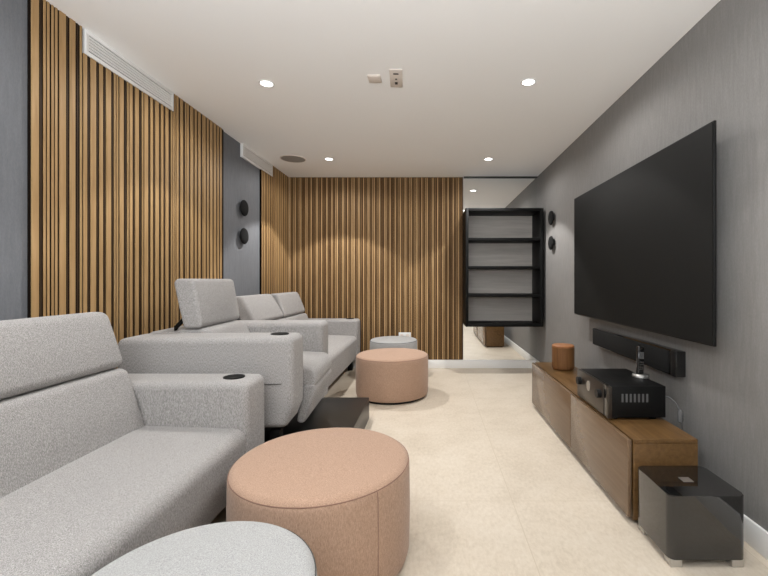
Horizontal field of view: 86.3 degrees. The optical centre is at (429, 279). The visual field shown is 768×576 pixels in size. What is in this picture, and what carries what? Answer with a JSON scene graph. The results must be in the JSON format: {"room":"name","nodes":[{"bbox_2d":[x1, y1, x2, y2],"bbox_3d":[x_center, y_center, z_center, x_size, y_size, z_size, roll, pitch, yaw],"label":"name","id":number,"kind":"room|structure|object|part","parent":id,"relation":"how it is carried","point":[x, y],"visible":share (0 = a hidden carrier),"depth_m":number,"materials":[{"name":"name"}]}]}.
{"room":"home theater","nodes":[
{"label":"home theater","id":0,"kind":"room"},
{"bbox_2d":[0,0,259,320],"bbox_3d":[-1.932,-0.098,1.380,0.120,2.500,8.200,0,0,0],"label":"wall","id":1,"kind":"structure","parent":0,"point":[241,179],"depth_m":1.86,"materials":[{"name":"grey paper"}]},
{"bbox_2d":[27,0,222,367],"bbox_3d":[-1.861,-0.098,2.773,0.022,2.500,1.763,0,0,0],"label":"wall panel","id":2,"kind":"object","parent":1,"relation":"attached to","point":[125,189],"visible":0.66,"depth_m":2.33,"materials":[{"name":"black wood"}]},
{"bbox_2d":[82,29,173,110],"bbox_3d":[-1.858,-1.280,2.555,0.028,0.135,0.750,0,0,0],"label":"air vent","id":3,"kind":"object","parent":2,"relation":"attached to","point":[93,47],"visible":0.99,"depth_m":2.46,"materials":[{"name":"white metal"}]},
{"bbox_2d":[240,200,248,215],"bbox_3d":[-1.845,-0.713,4.030,0.055,0.160,0.160,0,0,0],"label":"wall speaker","id":4,"kind":"object","parent":1,"relation":"attached to","point":[244,208],"visible":1,"depth_m":4.00,"materials":[{"name":"black plastic"}]},
{"bbox_2d":[240,228,248,243],"bbox_3d":[-1.845,-0.435,4.030,0.055,0.160,0.160,0,0,0],"label":"wall speaker","id":5,"kind":"object","parent":1,"relation":"attached to","point":[244,236],"visible":1,"depth_m":3.99,"materials":[{"name":"black plastic"}]},
{"bbox_2d":[240,143,272,176],"bbox_3d":[-1.858,-1.280,4.393,0.028,0.135,0.765,0,0,0],"label":"air vent","id":6,"kind":"object","parent":1,"relation":"in","point":[246,153],"visible":1,"depth_m":4.30,"materials":[{"name":"white metal"}]},
{"bbox_2d":[260,166,288,293],"bbox_3d":[-1.861,-0.098,4.914,0.022,2.500,0.888,0,0,0],"label":"wall panel","id":7,"kind":"object","parent":1,"relation":"attached to","point":[274,191],"visible":0.7,"depth_m":4.85,"materials":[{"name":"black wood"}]},
{"bbox_2d":[46,0,719,177],"bbox_3d":[-0.236,-1.408,1.380,3.512,0.120,8.200,0,0,0],"label":"ceiling","id":8,"kind":"structure","parent":0,"point":[462,101],"depth_m":2.56,"materials":[{"name":"white paint"}]},
{"bbox_2d":[258,79,274,87],"bbox_3d":[-1.120,-1.345,2.790,0.108,0.005,0.108,0,0,0],"label":"recessed light","id":9,"kind":"object","parent":8,"relation":"in","point":[265,83],"visible":1,"depth_m":2.79,"materials":[{"name":"white paint"}]},
{"bbox_2d":[280,155,305,162],"bbox_3d":[-1.520,-1.345,4.520,0.278,0.007,0.278,0,0,0],"label":"ceiling speaker","id":10,"kind":"object","parent":8,"relation":"attached to","point":[289,158],"visible":1,"depth_m":4.50,"materials":[{"name":"grey"}]},
{"bbox_2d":[281,156,304,161],"bbox_3d":[-1.520,-1.345,4.520,0.256,0.006,0.256,0,0,0],"label":"grille","id":11,"kind":"object","parent":10,"relation":"attached to","point":[285,158],"depth_m":4.50,"materials":[{"name":"grey metal"}]},
{"bbox_2d":[367,75,381,82],"bbox_3d":[-0.370,-1.343,2.720,0.086,0.010,0.100,0,0,0],"label":"blank plate","id":12,"kind":"object","parent":8,"relation":"attached to","point":[372,78],"visible":1,"depth_m":2.71,"materials":[{"name":"beige plastic"}]},
{"bbox_2d":[389,69,402,86],"bbox_3d":[-0.225,-1.343,2.700,0.084,0.010,0.232,0,0,-3],"label":"socket plate","id":13,"kind":"object","parent":8,"relation":"attached to","point":[395,74],"visible":1,"depth_m":2.69,"materials":[{"name":"beige plastic"}]},
{"bbox_2d":[520,78,536,85],"bbox_3d":[0.670,-1.345,2.770,0.108,0.005,0.108,0,0,0],"label":"recessed light","id":14,"kind":"object","parent":8,"relation":"in","point":[528,81],"visible":1,"depth_m":2.76,"materials":[{"name":"white"}]},
{"bbox_2d":[210,368,767,575],"bbox_3d":[-0.236,1.212,1.380,3.512,0.120,8.200,0,0,0],"label":"floor","id":15,"kind":"structure","parent":0,"point":[495,489],"depth_m":2.21,"materials":[{"name":"beige stone"}]},
{"bbox_2d":[0,312,263,575],"bbox_3d":[-1.307,0.649,1.190,0.906,1.005,1.880,0,0,0],"label":"sofa","id":16,"kind":"object","parent":15,"relation":"on","point":[100,462],"visible":0.92,"depth_m":1.50,"materials":[{"name":"grey fabric"}]},
{"bbox_2d":[0,368,143,497],"bbox_3d":[-1.452,0.579,1.550,0.252,0.337,0.714,0,0,0],"label":"cushion","id":17,"kind":"object","parent":16,"relation":"on","point":[45,430],"depth_m":1.52,"materials":[{"name":"grey fabric"}]},
{"bbox_3d":[-1.198,0.847,1.190,0.673,0.346,1.460,0,0,0],"label":"seat","id":18,"kind":"part","parent":16,"relation":"part of","materials":[{"name":"grey fabric"}]},
{"bbox_3d":[-1.307,0.753,2.020,0.906,0.544,0.220,0,0,0],"label":"armrest","id":19,"kind":"part","parent":16,"relation":"part of","materials":[{"name":"grey fabric"}]},
{"bbox_2d":[91,521,316,575],"bbox_3d":[-0.557,0.926,0.942,0.577,0.452,0.576,0,0,38],"label":"ottoman","id":20,"kind":"object","parent":15,"relation":"on","point":[232,548],"visible":1,"depth_m":1.05,"materials":[{"name":"grey fabric"}]},
{"bbox_2d":[236,292,359,396],"bbox_3d":[-1.370,0.649,4.360,0.936,1.005,1.880,0,0,0],"label":"sofa","id":21,"kind":"object","parent":15,"relation":"on","point":[343,333],"visible":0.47,"depth_m":4.42,"materials":[{"name":"grey fabric"}]},
{"bbox_2d":[283,313,308,319],"bbox_3d":[-1.575,0.579,4.720,0.252,0.337,0.714,0,0,0],"label":"cushion","id":22,"kind":"object","parent":21,"relation":"on","point":[295,316],"depth_m":4.70,"materials":[{"name":"grey fabric"}]},
{"bbox_3d":[-1.370,0.759,5.190,0.936,0.532,0.220,0,0,0],"label":"armrest","id":23,"kind":"part","parent":21,"relation":"part of","materials":[{"name":"grey fabric"}]},
{"bbox_3d":[-1.284,0.847,4.360,0.748,0.346,1.460,0,0,0],"label":"seat","id":24,"kind":"part","parent":21,"relation":"part of","materials":[{"name":"grey fabric"}]},
{"bbox_3d":[-1.015,1.085,5.200,0.060,0.135,0.060,0,0,0],"label":"leg","id":25,"kind":"part","parent":21,"relation":"part of","materials":[{"name":"black metal"}]},
{"bbox_2d":[264,397,368,442],"bbox_3d":[-1.173,1.065,2.765,1.334,0.175,1.250,0,0,0],"label":"platform","id":26,"kind":"object","parent":15,"relation":"on","point":[330,412],"visible":0.22,"depth_m":2.96,"materials":[{"name":"black wood"}]},
{"bbox_2d":[118,279,331,440],"bbox_3d":[-1.201,0.484,2.684,1.006,0.985,1.006,0,0,-3],"label":"recliner chair","id":27,"kind":"object","parent":26,"relation":"on","point":[292,358],"visible":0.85,"depth_m":2.22,"materials":[{"name":"grey fabric"}]},
{"bbox_3d":[-1.600,0.572,2.666,0.180,0.530,0.516,0,0,-3],"label":"frame","id":28,"kind":"part","parent":27,"relation":"part of","materials":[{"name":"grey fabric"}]},
{"bbox_3d":[-1.216,0.559,2.305,0.937,0.502,0.240,0,0,-3],"label":"armrest","id":29,"kind":"part","parent":27,"relation":"part of","materials":[{"name":"grey fabric"}]},
{"bbox_2d":[177,321,249,332],"bbox_3d":[-1.381,0.448,2.677,0.318,0.325,0.514,0,0,-3],"label":"cushion","id":30,"kind":"object","parent":27,"relation":"on","point":[218,326],"depth_m":2.57,"materials":[{"name":"grey fabric"}]},
{"bbox_3d":[-0.870,0.909,2.304,0.060,0.135,0.060,0,0,-3],"label":"leg","id":31,"kind":"part","parent":27,"relation":"part of","materials":[{"name":"black metal"}]},
{"bbox_3d":[-1.255,0.559,3.064,0.937,0.502,0.240,0,0,-3],"label":"armrest","id":32,"kind":"part","parent":27,"relation":"part of","materials":[{"name":"grey fabric"}]},
{"bbox_3d":[-1.048,0.592,2.698,0.699,0.194,0.502,0,0,-3],"label":"seat","id":33,"kind":"part","parent":27,"relation":"part of","materials":[{"name":"grey fabric"}]},
{"bbox_2d":[226,428,409,575],"bbox_3d":[-0.446,0.938,1.697,0.725,0.429,0.724,0,0,44],"label":"ottoman","id":34,"kind":"object","parent":15,"relation":"on","point":[345,492],"visible":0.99,"depth_m":1.47,"materials":[{"name":"pink fabric"}]},
{"bbox_2d":[356,348,427,404],"bbox_3d":[-0.378,0.938,4.080,0.724,0.429,0.725,0,0,42],"label":"ottoman","id":35,"kind":"object","parent":15,"relation":"on","point":[387,376],"visible":0.98,"depth_m":3.78,"materials":[{"name":"pink fabric"}]},
{"bbox_2d":[370,336,416,349],"bbox_3d":[-0.440,0.926,4.930,0.577,0.452,0.576,0,0,-25],"label":"ottoman","id":36,"kind":"object","parent":15,"relation":"on","point":[385,341],"visible":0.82,"depth_m":4.75,"materials":[{"name":"grey fabric"}]},
{"bbox_2d":[532,362,697,519],"bbox_3d":[1.098,0.952,2.820,0.332,0.400,1.800,0,0,0],"label":"media cabinet","id":37,"kind":"object","parent":15,"relation":"on","point":[612,450],"visible":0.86,"depth_m":2.15,"materials":[{"name":"brown wood"}]},
{"bbox_3d":[0.942,0.936,3.212,0.019,0.363,1.017,0,0,0],"label":"drawer","id":38,"kind":"part","parent":37,"relation":"part of","materials":[{"name":"brown wood"}]},
{"bbox_2d":[552,343,574,370],"bbox_3d":[1.128,0.649,3.450,0.183,0.206,0.183,0,0,0],"label":"speaker","id":39,"kind":"object","parent":37,"relation":"on","point":[563,354],"visible":1,"depth_m":3.38},
{"bbox_3d":[1.128,0.557,3.450,0.183,0.020,0.183,0,0,0],"label":"lid","id":40,"kind":"part","parent":39,"relation":"part of","materials":[{"name":"brown wood"}]},
{"bbox_3d":[0.942,0.936,2.308,0.019,0.363,0.777,0,0,0],"label":"drawer","id":41,"kind":"part","parent":37,"relation":"part of","materials":[{"name":"brown wood"}]},
{"bbox_3d":[1.111,0.763,2.820,0.305,0.022,1.800,0,0,0],"label":"panel","id":42,"kind":"part","parent":37,"relation":"part of","materials":[{"name":"brown wood"}]},
{"bbox_2d":[576,369,665,418],"bbox_3d":[1.095,0.660,2.397,0.334,0.183,0.455,0,0,0],"label":"amplifier","id":43,"kind":"object","parent":37,"relation":"on","point":[614,393],"visible":1,"depth_m":2.18,"materials":[{"name":"black metal"}]},
{"bbox_3d":[0.939,0.634,2.570,0.022,0.048,0.048,0,0,0],"label":"knob","id":44,"kind":"part","parent":43,"relation":"part of","materials":[{"name":"black plastic"}]},
{"bbox_3d":[0.960,0.655,2.429,0.020,0.169,0.393,0,0,0],"label":"panel","id":45,"kind":"part","parent":43,"relation":"part of","materials":[{"name":"grey metal"}]},
{"bbox_3d":[0.939,0.634,2.275,0.022,0.048,0.048,0,0,0],"label":"knob","id":46,"kind":"part","parent":43,"relation":"part of","materials":[{"name":"black plastic"}]},
{"bbox_2d":[632,346,649,378],"bbox_3d":[1.235,0.478,2.385,0.094,0.182,0.094,0,0,-20],"label":"cordless phone","id":47,"kind":"object","parent":43,"relation":"on","point":[639,373],"visible":1,"depth_m":2.38,"materials":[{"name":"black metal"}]},
{"bbox_2d":[666,396,682,429],"bbox_3d":[1.310,0.890,2.201,0.053,0.515,0.118,0,0,-39],"label":"power cable","id":48,"kind":"object","parent":43,"relation":"attached to","point":[679,412],"visible":0.52,"depth_m":2.15,"materials":[{"name":"grey plastic"}]},
{"bbox_3d":[1.111,0.954,1.931,0.305,0.360,0.022,0,0,0],"label":"panel","id":49,"kind":"part","parent":37,"relation":"part of","materials":[{"name":"brown wood"}]},
{"bbox_2d":[638,466,743,566],"bbox_3d":[1.111,1.007,1.758,0.310,0.290,0.268,0,0,0],"label":"subwoofer","id":50,"kind":"object","parent":15,"relation":"on","point":[689,512],"visible":1,"depth_m":1.63,"materials":[{"name":"black paint"}]},
{"bbox_2d":[537,0,767,531],"bbox_3d":[1.460,-0.098,1.380,0.120,2.500,8.200,0,0,0],"label":"wall","id":51,"kind":"structure","parent":0,"point":[718,70],"depth_m":1.98,"materials":[{"name":"grey paint"}]},
{"bbox_2d":[464,176,537,177],"bbox_3d":[0.920,-1.342,5.315,0.960,0.012,0.030,0,0,0],"label":"trim","id":52,"kind":"structure","parent":51,"relation":"attached to","point":[464,176],"depth_m":5.30,"materials":[{"name":"white paint"}]},
{"bbox_2d":[548,211,554,224],"bbox_3d":[1.373,-0.701,4.600,0.055,0.160,0.160,0,0,0],"label":"wall speaker","id":53,"kind":"object","parent":51,"relation":"attached to","point":[551,217],"visible":1,"depth_m":4.56,"materials":[{"name":"black plastic"}]},
{"bbox_2d":[548,236,554,249],"bbox_3d":[1.373,-0.419,4.600,0.055,0.160,0.160,0,0,0],"label":"wall speaker","id":54,"kind":"object","parent":51,"relation":"attached to","point":[551,242],"visible":1,"depth_m":4.56,"materials":[{"name":"black plastic"}]},
{"bbox_2d":[593,327,685,376],"bbox_3d":[1.369,0.462,2.790,0.062,0.142,1.130,0,0,0],"label":"bar","id":55,"kind":"object","parent":51,"relation":"attached to","point":[669,360],"visible":1,"depth_m":2.52,"materials":[{"name":"black paint"}]},
{"bbox_2d":[574,120,716,346],"bbox_3d":[1.351,-0.214,2.777,0.097,1.044,1.808,0,0,0],"label":"television","id":56,"kind":"object","parent":51,"relation":"attached to","point":[645,237],"visible":1,"depth_m":2.35,"materials":[{"name":"black plastic"}]},
{"bbox_2d":[536,360,767,559],"bbox_3d":[1.393,1.097,1.356,0.014,0.110,7.912,0,0,0],"label":"baseboard","id":57,"kind":"structure","parent":51,"relation":"attached to","point":[755,535],"depth_m":1.73,"materials":[{"name":"white paint"}]},
{"bbox_3d":[-0.236,-0.098,5.420,3.272,2.500,0.120,0,0,0],"label":"wall","id":58,"kind":"structure","parent":0,"visible":0},
{"bbox_2d":[289,177,462,359],"bbox_3d":[-0.707,-0.151,5.349,2.277,2.394,0.022,0,0,0],"label":"wall panel","id":59,"kind":"object","parent":58,"relation":"attached to","point":[385,253],"visible":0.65,"depth_m":5.34,"materials":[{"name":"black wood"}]},
{"bbox_2d":[399,332,410,336],"bbox_3d":[-0.330,0.727,5.319,0.160,0.084,0.013,0,0,0],"label":"wall outlet","id":60,"kind":"object","parent":59,"relation":"attached to","point":[408,334],"visible":0.58,"depth_m":5.31,"materials":[{"name":"white plastic"}]},
{"bbox_2d":[347,360,535,367],"bbox_3d":[-0.227,1.099,5.336,3.226,0.105,0.048,0,0,0],"label":"baseboard","id":61,"kind":"structure","parent":58,"relation":"attached to","point":[431,363],"depth_m":5.31,"materials":[{"name":"white paint"}]},
{"bbox_2d":[463,178,536,359],"bbox_3d":[0.917,-0.144,5.345,0.962,2.380,0.030,0,0,0],"label":"wall mirror","id":62,"kind":"object","parent":58,"relation":"attached to","point":[479,343],"visible":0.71,"depth_m":5.33,"materials":[{"name":"clear glass"}]},
{"bbox_2d":[463,208,542,326],"bbox_3d":[0.898,-0.152,5.112,0.936,1.432,0.425,0,0,0],"label":"wall shelf","id":63,"kind":"object","parent":62,"relation":"attached to","point":[503,247],"visible":1,"depth_m":5.31,"materials":[{"name":"black wood"}]},
{"bbox_3d":[0.447,-0.152,5.112,0.034,1.432,0.425,0,0,0],"label":"panel","id":64,"kind":"part","parent":63,"relation":"part of","materials":[{"name":"black wood"}]},
{"bbox_3d":[0.898,-0.152,5.315,0.868,1.364,0.016,0,0,0],"label":"panel","id":65,"kind":"part","parent":63,"relation":"part of","materials":[{"name":"grey wood"}]},
{"bbox_3d":[0.898,-0.851,5.112,0.868,0.034,0.425,0,0,0],"label":"panel","id":66,"kind":"part","parent":63,"relation":"part of","materials":[{"name":"black wood"}]},
{"bbox_3d":[0.898,0.547,5.112,0.868,0.034,0.425,0,0,0],"label":"panel","id":67,"kind":"part","parent":63,"relation":"part of","materials":[{"name":"black wood"}]},
{"bbox_3d":[1.349,-0.152,5.112,0.034,1.432,0.425,0,0,0],"label":"panel","id":68,"kind":"part","parent":63,"relation":"part of","materials":[{"name":"black wood"}]}
]}

